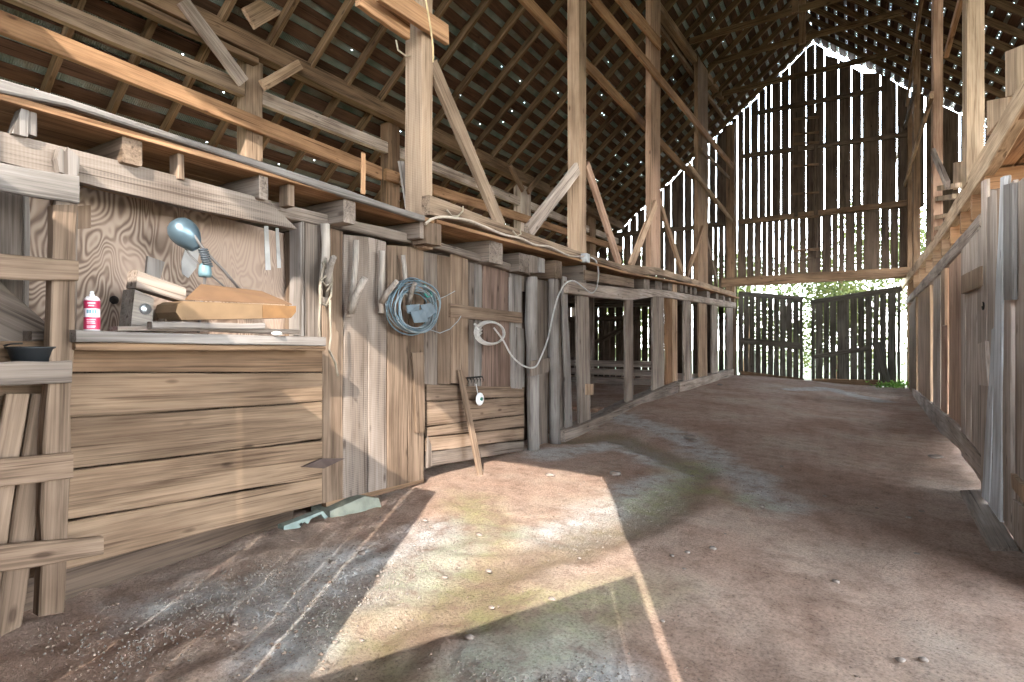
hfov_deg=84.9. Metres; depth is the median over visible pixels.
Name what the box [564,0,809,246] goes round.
rafter
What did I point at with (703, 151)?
brace
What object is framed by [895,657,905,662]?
stone
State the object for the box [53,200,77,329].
stud
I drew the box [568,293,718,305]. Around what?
joist
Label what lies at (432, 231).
block
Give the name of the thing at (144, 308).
disc
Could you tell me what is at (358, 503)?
stone slab
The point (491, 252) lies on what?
joist
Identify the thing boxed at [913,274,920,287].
joist
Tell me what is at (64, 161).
stub
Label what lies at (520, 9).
rafter
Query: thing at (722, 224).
girt
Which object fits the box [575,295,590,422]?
stud
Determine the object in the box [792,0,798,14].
hanger
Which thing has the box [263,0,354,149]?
rafter
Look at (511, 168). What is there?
brace
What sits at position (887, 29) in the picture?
rafter
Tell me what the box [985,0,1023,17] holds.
rafter
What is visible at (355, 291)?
hook
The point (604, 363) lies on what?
rail
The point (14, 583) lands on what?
plank
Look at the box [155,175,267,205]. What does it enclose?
joist
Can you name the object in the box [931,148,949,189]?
slender pole
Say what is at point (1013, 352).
wooden plank
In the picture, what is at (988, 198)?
board
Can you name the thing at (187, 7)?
brace
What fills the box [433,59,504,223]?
brace
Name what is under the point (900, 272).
header beam
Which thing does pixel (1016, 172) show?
joist
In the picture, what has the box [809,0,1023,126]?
ceiling
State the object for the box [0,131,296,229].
board
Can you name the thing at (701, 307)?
stud
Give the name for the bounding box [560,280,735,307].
ledger
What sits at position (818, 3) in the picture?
tie
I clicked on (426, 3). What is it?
twine
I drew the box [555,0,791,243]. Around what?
rafter
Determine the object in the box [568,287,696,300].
joist
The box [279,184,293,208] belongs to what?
block
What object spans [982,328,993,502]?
board
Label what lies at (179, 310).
slab
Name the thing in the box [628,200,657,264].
brace
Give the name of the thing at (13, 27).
beam
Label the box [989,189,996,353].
board
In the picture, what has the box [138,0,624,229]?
beam
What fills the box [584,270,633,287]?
board
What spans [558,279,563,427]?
board
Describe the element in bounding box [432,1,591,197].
rafter
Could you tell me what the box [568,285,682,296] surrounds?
joist
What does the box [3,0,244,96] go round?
beam
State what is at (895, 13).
tie
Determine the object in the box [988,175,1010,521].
board
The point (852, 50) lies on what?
rafter
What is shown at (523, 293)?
wall
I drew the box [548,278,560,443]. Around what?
post
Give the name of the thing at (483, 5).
rafter
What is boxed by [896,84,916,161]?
slender pole
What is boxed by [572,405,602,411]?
plank
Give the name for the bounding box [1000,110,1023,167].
floor
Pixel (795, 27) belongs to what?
rafter
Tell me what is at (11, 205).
stud
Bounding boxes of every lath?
[360,152,365,194]
[398,161,404,204]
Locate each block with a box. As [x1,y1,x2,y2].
[28,111,36,137]
[118,289,153,331]
[169,153,184,179]
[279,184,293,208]
[412,217,440,246]
[529,255,537,272]
[537,257,544,272]
[585,384,593,394]
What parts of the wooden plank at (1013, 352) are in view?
rail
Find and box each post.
[237,60,262,161]
[380,122,399,207]
[405,0,432,250]
[514,184,530,231]
[525,276,539,450]
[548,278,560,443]
[567,0,585,252]
[586,215,595,255]
[589,298,593,383]
[645,0,660,267]
[694,55,707,283]
[726,122,735,374]
[907,97,914,387]
[912,40,920,270]
[931,0,942,241]
[962,0,984,188]
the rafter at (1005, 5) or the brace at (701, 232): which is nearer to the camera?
the rafter at (1005, 5)
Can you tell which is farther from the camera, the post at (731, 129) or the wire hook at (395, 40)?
the post at (731, 129)
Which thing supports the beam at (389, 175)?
attached to the post at (389, 132)
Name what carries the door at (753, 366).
in the wall at (679, 193)
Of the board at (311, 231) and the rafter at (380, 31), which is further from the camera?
the rafter at (380, 31)
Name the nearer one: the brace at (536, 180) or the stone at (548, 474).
the stone at (548, 474)
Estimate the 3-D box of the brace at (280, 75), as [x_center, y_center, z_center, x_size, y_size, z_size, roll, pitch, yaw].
[-3.020,-3.489,7.340,0.063,0.593,0.641,0,0,31]
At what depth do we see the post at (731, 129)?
16.82 m
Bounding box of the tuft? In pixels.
[865,378,909,387]
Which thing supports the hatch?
on the beam at (948, 427)
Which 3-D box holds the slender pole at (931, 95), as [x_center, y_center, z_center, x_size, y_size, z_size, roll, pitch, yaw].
[8.570,-3.947,11.956,0.055,0.534,8.211,0,0,32]
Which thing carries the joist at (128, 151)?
attached to the floor at (55, 126)
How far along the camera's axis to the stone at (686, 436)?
6.99 m
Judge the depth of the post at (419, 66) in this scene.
4.72 m
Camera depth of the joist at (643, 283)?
9.61 m
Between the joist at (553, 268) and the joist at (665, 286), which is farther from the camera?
the joist at (665, 286)
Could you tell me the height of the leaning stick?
1.002 m
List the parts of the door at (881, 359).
rail, rail, rail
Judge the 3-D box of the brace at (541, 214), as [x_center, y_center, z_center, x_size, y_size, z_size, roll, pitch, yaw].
[0.505,-1.701,6.655,0.054,1.154,1.370,0,0,31]
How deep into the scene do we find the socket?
3.05 m
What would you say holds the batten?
attached to the wood plank wall at (371, 446)
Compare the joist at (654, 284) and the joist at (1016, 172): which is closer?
the joist at (1016, 172)
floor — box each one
[0,94,738,298]
[0,373,1023,681]
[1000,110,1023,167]
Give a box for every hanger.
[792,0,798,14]
[799,0,805,44]
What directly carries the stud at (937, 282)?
on the beam at (948, 427)
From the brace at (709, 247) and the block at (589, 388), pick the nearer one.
the block at (589, 388)
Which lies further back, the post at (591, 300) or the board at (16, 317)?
the post at (591, 300)
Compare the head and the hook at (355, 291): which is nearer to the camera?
the hook at (355, 291)
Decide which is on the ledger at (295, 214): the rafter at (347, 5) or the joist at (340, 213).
the joist at (340, 213)
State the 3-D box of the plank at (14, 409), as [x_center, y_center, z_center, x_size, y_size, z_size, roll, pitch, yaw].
[-2.126,0.716,2.294,0.056,0.989,0.256,0,0,19]
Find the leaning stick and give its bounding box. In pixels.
[456,370,482,475]
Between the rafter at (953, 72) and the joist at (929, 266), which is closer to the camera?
the joist at (929, 266)
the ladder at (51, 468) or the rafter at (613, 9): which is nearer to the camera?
the ladder at (51, 468)
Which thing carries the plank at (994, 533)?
on the floor at (800, 426)
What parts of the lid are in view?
lid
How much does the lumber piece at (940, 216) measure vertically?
0.351 m
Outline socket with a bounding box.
[198,263,211,277]
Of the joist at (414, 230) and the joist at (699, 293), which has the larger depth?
the joist at (699, 293)
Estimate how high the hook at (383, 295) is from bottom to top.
0.477 m
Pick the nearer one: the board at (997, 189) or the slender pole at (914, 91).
the board at (997, 189)
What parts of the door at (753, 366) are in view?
rail, rail, rail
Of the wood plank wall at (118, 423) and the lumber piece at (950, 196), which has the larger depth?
the lumber piece at (950, 196)
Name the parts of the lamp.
lamp shade, stem, arm, wrapped cord, arm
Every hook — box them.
[318,223,336,304]
[346,239,367,317]
[378,251,398,312]
[395,40,409,56]
[401,255,416,304]
[446,206,463,216]
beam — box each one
[0,10,381,179]
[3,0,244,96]
[110,0,258,65]
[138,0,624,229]
[263,91,618,243]
[383,168,621,251]
[721,267,909,286]
[912,388,980,480]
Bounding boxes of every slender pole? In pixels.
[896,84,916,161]
[903,91,933,186]
[905,0,923,106]
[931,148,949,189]
[944,0,961,57]
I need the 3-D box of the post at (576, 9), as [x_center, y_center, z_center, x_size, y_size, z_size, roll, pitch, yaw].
[0.866,-3.855,7.471,0.175,5.430,0.248,0,0,32]
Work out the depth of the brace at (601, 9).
9.68 m
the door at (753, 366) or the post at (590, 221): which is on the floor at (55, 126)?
the post at (590, 221)
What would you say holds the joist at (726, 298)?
on the ledger at (571, 288)
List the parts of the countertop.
shelf lath, shelf lath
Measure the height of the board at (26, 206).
0.694 m
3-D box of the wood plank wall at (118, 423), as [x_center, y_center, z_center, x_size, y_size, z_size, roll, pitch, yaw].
[-2.149,0.647,2.653,0.246,1.338,2.879,0,0,32]
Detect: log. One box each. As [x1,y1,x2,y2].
[549,381,677,441]
[678,369,733,391]
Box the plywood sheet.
[29,186,284,335]
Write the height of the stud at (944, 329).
2.229 m
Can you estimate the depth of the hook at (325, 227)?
3.81 m
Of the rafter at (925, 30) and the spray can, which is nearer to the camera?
the spray can
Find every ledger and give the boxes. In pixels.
[268,200,529,276]
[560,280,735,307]
[905,213,980,304]
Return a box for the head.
[467,376,483,381]
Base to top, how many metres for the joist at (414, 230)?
0.143 m
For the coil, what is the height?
0.466 m
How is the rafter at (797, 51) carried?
on the beam at (275, 57)
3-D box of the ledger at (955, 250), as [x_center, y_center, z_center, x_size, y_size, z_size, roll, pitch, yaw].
[7.619,-1.069,10.282,0.100,0.221,12.149,0,0,32]
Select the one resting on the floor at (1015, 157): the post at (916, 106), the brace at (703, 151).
the post at (916, 106)
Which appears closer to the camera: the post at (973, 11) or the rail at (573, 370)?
the post at (973, 11)
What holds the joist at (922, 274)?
attached to the fascia at (1008, 128)
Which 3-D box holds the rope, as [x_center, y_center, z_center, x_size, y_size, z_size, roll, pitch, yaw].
[-1.238,-0.160,3.750,0.047,0.800,0.174,0,0,32]
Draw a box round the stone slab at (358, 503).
[311,495,380,517]
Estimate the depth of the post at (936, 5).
8.52 m
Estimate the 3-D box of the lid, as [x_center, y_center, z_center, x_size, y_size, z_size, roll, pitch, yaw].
[-0.310,0.521,5.440,0.045,0.211,0.124,0,0,41]
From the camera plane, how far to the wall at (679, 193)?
15.95 m
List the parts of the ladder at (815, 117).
rail, rail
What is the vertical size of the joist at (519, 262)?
0.207 m
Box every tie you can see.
[689,0,843,44]
[708,8,906,65]
[722,50,902,95]
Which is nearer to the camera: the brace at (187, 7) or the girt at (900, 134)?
the brace at (187, 7)
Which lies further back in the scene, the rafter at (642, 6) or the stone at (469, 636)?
the rafter at (642, 6)
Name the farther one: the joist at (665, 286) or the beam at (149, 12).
the joist at (665, 286)
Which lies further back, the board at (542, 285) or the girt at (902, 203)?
the girt at (902, 203)
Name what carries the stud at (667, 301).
on the log at (606, 414)
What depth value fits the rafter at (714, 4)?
12.80 m
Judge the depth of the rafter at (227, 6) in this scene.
6.94 m
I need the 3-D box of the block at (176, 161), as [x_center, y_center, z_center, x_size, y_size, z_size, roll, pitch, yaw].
[-1.764,-0.932,2.948,0.092,0.173,0.037,0,0,32]
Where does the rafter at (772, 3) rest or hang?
on the beam at (275, 57)
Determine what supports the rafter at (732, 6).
on the beam at (275, 57)
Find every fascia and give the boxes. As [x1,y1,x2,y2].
[422,195,735,295]
[899,78,1023,289]
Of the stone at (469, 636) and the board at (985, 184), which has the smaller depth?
the stone at (469, 636)
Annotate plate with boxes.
[644,0,731,110]
[660,24,723,117]
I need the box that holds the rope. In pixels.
[318,257,338,375]
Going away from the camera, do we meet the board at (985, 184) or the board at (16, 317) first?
the board at (16, 317)
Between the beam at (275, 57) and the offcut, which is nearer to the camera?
the offcut
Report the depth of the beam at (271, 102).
8.83 m
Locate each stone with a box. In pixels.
[230,620,238,625]
[271,331,282,335]
[464,633,473,640]
[545,472,554,476]
[609,470,620,475]
[683,435,696,438]
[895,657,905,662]
[918,656,928,662]
[927,454,943,458]
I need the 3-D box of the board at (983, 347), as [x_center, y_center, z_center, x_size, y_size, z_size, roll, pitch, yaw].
[3.981,0.192,4.716,0.032,0.384,0.490,0,0,32]
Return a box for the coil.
[385,277,460,335]
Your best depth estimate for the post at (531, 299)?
6.29 m
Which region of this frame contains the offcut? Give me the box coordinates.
[157,318,181,321]
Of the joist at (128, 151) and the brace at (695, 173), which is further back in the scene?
the brace at (695, 173)
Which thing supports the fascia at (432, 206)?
on the floor at (55, 126)
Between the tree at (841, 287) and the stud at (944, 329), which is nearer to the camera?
the stud at (944, 329)
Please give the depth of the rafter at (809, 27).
16.09 m
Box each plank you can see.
[0,394,29,585]
[0,394,40,636]
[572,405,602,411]
[960,489,1017,550]
[1003,178,1023,552]
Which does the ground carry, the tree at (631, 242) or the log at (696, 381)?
the tree at (631, 242)
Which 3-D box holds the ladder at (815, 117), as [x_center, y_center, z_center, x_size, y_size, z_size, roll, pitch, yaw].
[8.306,-4.385,15.822,0.659,4.271,0.085,0,0,32]
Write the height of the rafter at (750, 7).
6.195 m
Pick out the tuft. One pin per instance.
(892, 384)
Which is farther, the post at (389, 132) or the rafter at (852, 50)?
the rafter at (852, 50)
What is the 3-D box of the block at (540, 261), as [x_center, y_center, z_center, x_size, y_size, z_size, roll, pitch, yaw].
[0.313,-0.854,6.330,0.061,0.168,0.150,0,0,32]
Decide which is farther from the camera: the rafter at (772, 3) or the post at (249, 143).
the rafter at (772, 3)
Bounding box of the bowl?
[3,342,55,361]
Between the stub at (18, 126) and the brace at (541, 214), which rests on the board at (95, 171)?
the stub at (18, 126)
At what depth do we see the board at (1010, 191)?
3.81 m
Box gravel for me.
[29,407,790,681]
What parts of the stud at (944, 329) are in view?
strip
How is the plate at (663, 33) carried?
attached to the rafter at (795, 27)
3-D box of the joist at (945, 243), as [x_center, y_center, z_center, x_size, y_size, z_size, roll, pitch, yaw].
[7.814,-1.358,6.759,4.200,0.321,0.094,0,0,32]
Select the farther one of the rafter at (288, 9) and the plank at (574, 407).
the plank at (574, 407)
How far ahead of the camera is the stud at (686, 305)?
12.15 m
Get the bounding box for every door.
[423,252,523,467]
[738,291,803,379]
[811,286,901,385]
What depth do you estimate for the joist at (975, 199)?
5.53 m
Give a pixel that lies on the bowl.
(20, 353)
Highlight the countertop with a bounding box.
[23,321,325,350]
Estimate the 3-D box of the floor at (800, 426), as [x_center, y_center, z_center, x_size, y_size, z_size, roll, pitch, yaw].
[3.092,1.205,7.916,14.200,0.385,19.530,0,0,32]
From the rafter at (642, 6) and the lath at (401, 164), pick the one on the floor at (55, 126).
the lath at (401, 164)
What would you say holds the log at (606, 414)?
on the floor at (800, 426)
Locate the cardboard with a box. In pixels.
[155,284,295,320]
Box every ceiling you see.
[0,0,812,253]
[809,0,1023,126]
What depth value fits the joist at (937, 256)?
8.81 m
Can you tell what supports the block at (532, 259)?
attached to the joist at (519, 262)
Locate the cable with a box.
[424,216,598,368]
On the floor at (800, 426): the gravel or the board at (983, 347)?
the gravel
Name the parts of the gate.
rail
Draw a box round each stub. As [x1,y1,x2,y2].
[7,108,28,137]
[51,147,79,175]
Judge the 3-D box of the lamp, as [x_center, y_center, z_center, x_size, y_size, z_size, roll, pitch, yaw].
[-1.703,-0.354,3.106,0.152,0.617,0.380,0,0,32]
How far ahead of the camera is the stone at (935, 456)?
6.26 m
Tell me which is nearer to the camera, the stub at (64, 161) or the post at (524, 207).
the stub at (64, 161)
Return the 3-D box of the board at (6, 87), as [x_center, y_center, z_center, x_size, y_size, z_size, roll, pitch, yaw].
[-1.407,-1.008,3.359,0.050,0.106,2.644,0,0,32]
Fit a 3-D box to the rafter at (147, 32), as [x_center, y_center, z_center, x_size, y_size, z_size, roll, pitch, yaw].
[-2.269,-5.371,5.233,7.426,6.198,0.066,0,0,32]
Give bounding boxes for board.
[0,79,424,221]
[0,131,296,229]
[0,282,44,340]
[22,196,29,306]
[78,205,90,228]
[145,256,164,277]
[285,232,289,335]
[289,221,303,335]
[304,223,320,336]
[522,276,525,291]
[530,358,549,375]
[537,279,548,444]
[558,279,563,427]
[561,276,571,427]
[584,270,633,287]
[978,341,989,385]
[981,178,989,490]
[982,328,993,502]
[987,196,989,399]
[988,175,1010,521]
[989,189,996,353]
[996,188,999,250]
[1003,182,1017,299]
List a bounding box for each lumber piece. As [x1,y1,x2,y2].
[935,193,957,200]
[935,213,946,218]
[937,182,961,190]
[953,161,961,189]
[987,96,1012,135]
[1005,45,1023,96]
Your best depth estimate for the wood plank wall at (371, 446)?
4.28 m
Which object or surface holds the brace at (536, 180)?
attached to the beam at (275, 57)
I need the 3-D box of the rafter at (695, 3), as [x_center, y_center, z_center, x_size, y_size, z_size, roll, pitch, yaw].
[2.160,-5.371,12.460,7.431,6.192,0.068,0,0,32]
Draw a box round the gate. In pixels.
[568,315,639,377]
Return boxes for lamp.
[167,218,239,332]
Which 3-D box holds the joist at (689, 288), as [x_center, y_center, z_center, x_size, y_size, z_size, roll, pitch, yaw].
[1.867,-1.108,13.496,4.800,0.167,0.180,0,0,32]
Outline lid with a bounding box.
[476,384,483,404]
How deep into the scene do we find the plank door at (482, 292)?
5.50 m
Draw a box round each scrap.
[126,270,185,301]
[181,249,198,277]
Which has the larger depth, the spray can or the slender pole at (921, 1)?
the slender pole at (921, 1)
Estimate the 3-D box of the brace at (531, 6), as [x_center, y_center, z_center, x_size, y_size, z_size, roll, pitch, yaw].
[3.635,-4.035,12.412,0.057,0.168,13.639,0,-1,32]
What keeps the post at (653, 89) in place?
on the floor at (55, 126)
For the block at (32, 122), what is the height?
0.116 m
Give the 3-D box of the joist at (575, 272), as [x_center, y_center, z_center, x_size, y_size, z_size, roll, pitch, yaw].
[-1.304,-0.888,8.762,5.300,0.240,0.104,0,0,32]
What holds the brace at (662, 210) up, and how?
attached to the post at (653, 89)
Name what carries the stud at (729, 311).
on the floor at (800, 426)
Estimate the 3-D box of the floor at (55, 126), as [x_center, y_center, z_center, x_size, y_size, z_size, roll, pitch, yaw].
[-0.532,-1.136,9.996,5.464,0.337,19.090,0,0,32]
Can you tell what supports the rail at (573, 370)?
attached to the post at (591, 300)
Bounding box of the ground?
[598,350,906,386]
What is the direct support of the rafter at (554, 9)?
on the beam at (275, 57)
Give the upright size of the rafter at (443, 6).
6.192 m
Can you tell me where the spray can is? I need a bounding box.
[83,291,99,330]
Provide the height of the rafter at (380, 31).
6.196 m
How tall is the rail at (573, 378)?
0.148 m
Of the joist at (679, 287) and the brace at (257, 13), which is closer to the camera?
the brace at (257, 13)
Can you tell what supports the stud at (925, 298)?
on the beam at (948, 427)
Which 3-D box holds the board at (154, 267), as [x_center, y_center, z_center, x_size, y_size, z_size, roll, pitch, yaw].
[-1.991,-0.405,3.120,0.020,0.126,0.099,0,0,32]
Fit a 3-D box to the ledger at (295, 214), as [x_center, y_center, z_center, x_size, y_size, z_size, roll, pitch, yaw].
[-0.835,-0.812,4.782,0.140,0.161,3.747,0,0,32]
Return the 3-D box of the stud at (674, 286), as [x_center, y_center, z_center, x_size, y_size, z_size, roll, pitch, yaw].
[3.294,-0.155,11.384,0.050,2.479,0.348,0,1,32]
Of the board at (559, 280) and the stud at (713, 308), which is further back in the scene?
the stud at (713, 308)
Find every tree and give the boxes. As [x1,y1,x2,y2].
[598,242,754,367]
[692,240,810,370]
[737,185,925,378]
[862,177,925,372]
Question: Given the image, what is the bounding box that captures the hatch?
[961,228,984,466]
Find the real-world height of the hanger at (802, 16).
1.660 m
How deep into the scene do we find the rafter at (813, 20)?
13.77 m
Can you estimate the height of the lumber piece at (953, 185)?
0.493 m
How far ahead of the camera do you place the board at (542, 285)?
6.72 m
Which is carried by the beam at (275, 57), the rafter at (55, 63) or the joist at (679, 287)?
the rafter at (55, 63)
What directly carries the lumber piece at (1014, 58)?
on the floor at (1015, 157)
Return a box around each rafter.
[36,0,86,104]
[100,18,157,124]
[155,0,236,139]
[207,0,299,146]
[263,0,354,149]
[286,23,387,171]
[319,0,452,182]
[346,0,492,191]
[374,4,525,200]
[400,0,565,208]
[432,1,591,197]
[441,2,619,220]
[456,0,645,224]
[471,0,677,229]
[503,0,701,220]
[510,0,721,227]
[534,0,760,236]
[545,0,778,239]
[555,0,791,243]
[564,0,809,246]
[586,0,741,162]
[596,12,811,229]
[596,24,812,238]
[596,39,812,251]
[807,16,990,105]
[808,28,986,117]
[810,7,1010,97]
[814,0,1004,85]
[847,0,1004,69]
[884,0,1015,51]
[926,0,1023,40]
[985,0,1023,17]
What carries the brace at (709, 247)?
attached to the post at (700, 73)
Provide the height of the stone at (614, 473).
0.043 m
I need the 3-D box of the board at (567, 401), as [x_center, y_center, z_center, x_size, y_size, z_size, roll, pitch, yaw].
[0.701,0.176,7.160,0.039,1.983,0.303,0,0,32]
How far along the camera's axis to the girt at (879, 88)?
15.71 m
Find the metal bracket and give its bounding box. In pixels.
[278,510,327,529]
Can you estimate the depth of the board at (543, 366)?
6.33 m
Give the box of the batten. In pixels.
[411,352,424,432]
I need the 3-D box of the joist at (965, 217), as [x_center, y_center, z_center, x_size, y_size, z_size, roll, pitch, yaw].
[6.795,-1.359,5.154,4.200,0.324,0.096,0,0,32]
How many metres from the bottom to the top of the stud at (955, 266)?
2.227 m
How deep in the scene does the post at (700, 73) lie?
13.09 m
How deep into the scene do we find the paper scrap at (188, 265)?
3.29 m
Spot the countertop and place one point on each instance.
(94, 340)
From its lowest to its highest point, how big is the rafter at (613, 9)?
6.194 m
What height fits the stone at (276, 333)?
0.029 m
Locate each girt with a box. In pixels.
[614,222,725,237]
[738,132,906,159]
[738,200,906,224]
[752,86,881,115]
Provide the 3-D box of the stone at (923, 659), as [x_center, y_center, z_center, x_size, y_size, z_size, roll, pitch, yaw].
[1.762,1.364,2.400,0.039,0.018,0.028,0,0,32]
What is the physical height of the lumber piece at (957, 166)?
0.503 m
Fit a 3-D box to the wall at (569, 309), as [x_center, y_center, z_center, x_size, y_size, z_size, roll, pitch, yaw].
[-2.489,-0.350,12.325,0.036,3.500,17.428,0,0,32]
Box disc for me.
[139,303,150,314]
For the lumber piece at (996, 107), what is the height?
0.404 m
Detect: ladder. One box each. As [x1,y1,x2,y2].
[0,163,103,616]
[793,112,818,261]
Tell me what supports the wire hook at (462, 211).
attached to the fascia at (432, 206)
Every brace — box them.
[177,0,247,85]
[241,0,280,29]
[258,60,302,90]
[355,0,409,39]
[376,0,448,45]
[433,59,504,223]
[508,164,524,191]
[518,0,725,211]
[524,163,580,234]
[526,173,540,194]
[586,161,621,263]
[587,0,733,169]
[615,0,660,49]
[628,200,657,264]
[660,197,684,274]
[685,225,704,276]
[688,163,732,222]
[701,148,729,179]
[708,239,717,285]
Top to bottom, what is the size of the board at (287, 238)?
0.729 m
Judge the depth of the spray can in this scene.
2.56 m
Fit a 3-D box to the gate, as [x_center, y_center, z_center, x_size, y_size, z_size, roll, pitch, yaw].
[2.291,0.175,16.650,3.118,1.850,0.073,0,0,32]
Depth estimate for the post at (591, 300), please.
13.24 m
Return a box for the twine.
[425,0,433,61]
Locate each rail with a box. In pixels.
[570,360,650,367]
[571,368,650,376]
[571,376,650,385]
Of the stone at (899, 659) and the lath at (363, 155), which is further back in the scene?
the lath at (363, 155)
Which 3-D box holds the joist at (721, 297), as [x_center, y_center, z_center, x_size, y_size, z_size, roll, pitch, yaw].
[3.755,-1.150,16.577,4.800,0.192,0.279,0,0,32]
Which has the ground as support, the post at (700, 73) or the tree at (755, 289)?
the tree at (755, 289)
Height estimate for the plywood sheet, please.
0.842 m
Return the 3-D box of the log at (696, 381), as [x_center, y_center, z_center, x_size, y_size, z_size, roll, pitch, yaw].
[4.899,0.942,14.041,0.220,0.241,5.977,0,0,32]
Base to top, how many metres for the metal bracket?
0.061 m
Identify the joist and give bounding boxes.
[79,136,141,186]
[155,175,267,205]
[234,199,354,233]
[343,221,423,243]
[423,240,502,264]
[503,253,529,273]
[528,260,561,279]
[562,265,585,282]
[568,283,671,295]
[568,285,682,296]
[568,285,687,297]
[568,287,691,299]
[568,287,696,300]
[568,291,709,303]
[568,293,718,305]
[568,295,724,307]
[586,278,649,290]
[594,297,730,307]
[650,280,661,289]
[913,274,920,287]
[919,267,927,281]
[925,258,933,273]
[933,249,942,265]
[941,237,951,255]
[950,224,961,245]
[960,208,972,233]
[971,194,980,220]
[983,165,1023,188]
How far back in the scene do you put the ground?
32.91 m
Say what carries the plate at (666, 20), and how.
attached to the rafter at (788, 19)
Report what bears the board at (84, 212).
attached to the plywood sheet
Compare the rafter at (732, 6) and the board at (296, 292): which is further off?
the rafter at (732, 6)
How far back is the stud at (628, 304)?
9.04 m
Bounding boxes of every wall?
[0,341,321,611]
[68,275,527,520]
[301,228,423,506]
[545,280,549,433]
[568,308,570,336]
[571,43,989,374]
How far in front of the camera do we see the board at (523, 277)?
6.34 m
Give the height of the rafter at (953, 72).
5.364 m
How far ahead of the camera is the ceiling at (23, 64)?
9.40 m
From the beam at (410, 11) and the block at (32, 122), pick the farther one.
the beam at (410, 11)
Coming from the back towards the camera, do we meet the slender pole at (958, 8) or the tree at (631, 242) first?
the tree at (631, 242)
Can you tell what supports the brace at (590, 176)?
attached to the post at (576, 9)
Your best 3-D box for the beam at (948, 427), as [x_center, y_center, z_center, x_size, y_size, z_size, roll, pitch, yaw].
[6.821,1.164,8.941,0.200,0.394,9.322,0,0,32]
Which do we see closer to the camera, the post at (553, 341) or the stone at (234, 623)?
the stone at (234, 623)
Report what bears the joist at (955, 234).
attached to the fascia at (1008, 128)
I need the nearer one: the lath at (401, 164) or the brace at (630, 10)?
the lath at (401, 164)
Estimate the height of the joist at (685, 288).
0.170 m
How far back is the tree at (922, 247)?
24.77 m
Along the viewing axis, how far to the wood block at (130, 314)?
2.75 m
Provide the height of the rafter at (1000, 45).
5.364 m
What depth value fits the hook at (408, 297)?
4.49 m
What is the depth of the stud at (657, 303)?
10.37 m
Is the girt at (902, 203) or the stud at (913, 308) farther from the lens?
the girt at (902, 203)
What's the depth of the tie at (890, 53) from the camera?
14.10 m
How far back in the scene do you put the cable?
5.64 m
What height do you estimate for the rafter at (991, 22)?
5.365 m
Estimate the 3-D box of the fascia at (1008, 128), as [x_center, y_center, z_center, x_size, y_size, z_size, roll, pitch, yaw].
[7.715,-1.639,10.473,0.090,0.469,17.894,0,0,32]
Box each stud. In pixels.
[0,192,22,301]
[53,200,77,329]
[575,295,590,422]
[624,300,632,401]
[651,297,663,389]
[664,298,671,384]
[670,273,677,381]
[682,301,690,380]
[697,303,707,376]
[710,305,717,373]
[725,307,732,369]
[909,297,917,391]
[918,285,932,401]
[933,275,940,408]
[941,268,948,413]
[949,253,960,425]
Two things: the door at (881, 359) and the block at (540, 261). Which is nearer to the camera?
the block at (540, 261)
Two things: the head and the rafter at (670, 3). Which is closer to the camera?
the head
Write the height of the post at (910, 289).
7.649 m
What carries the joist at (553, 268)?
on the wall at (523, 293)

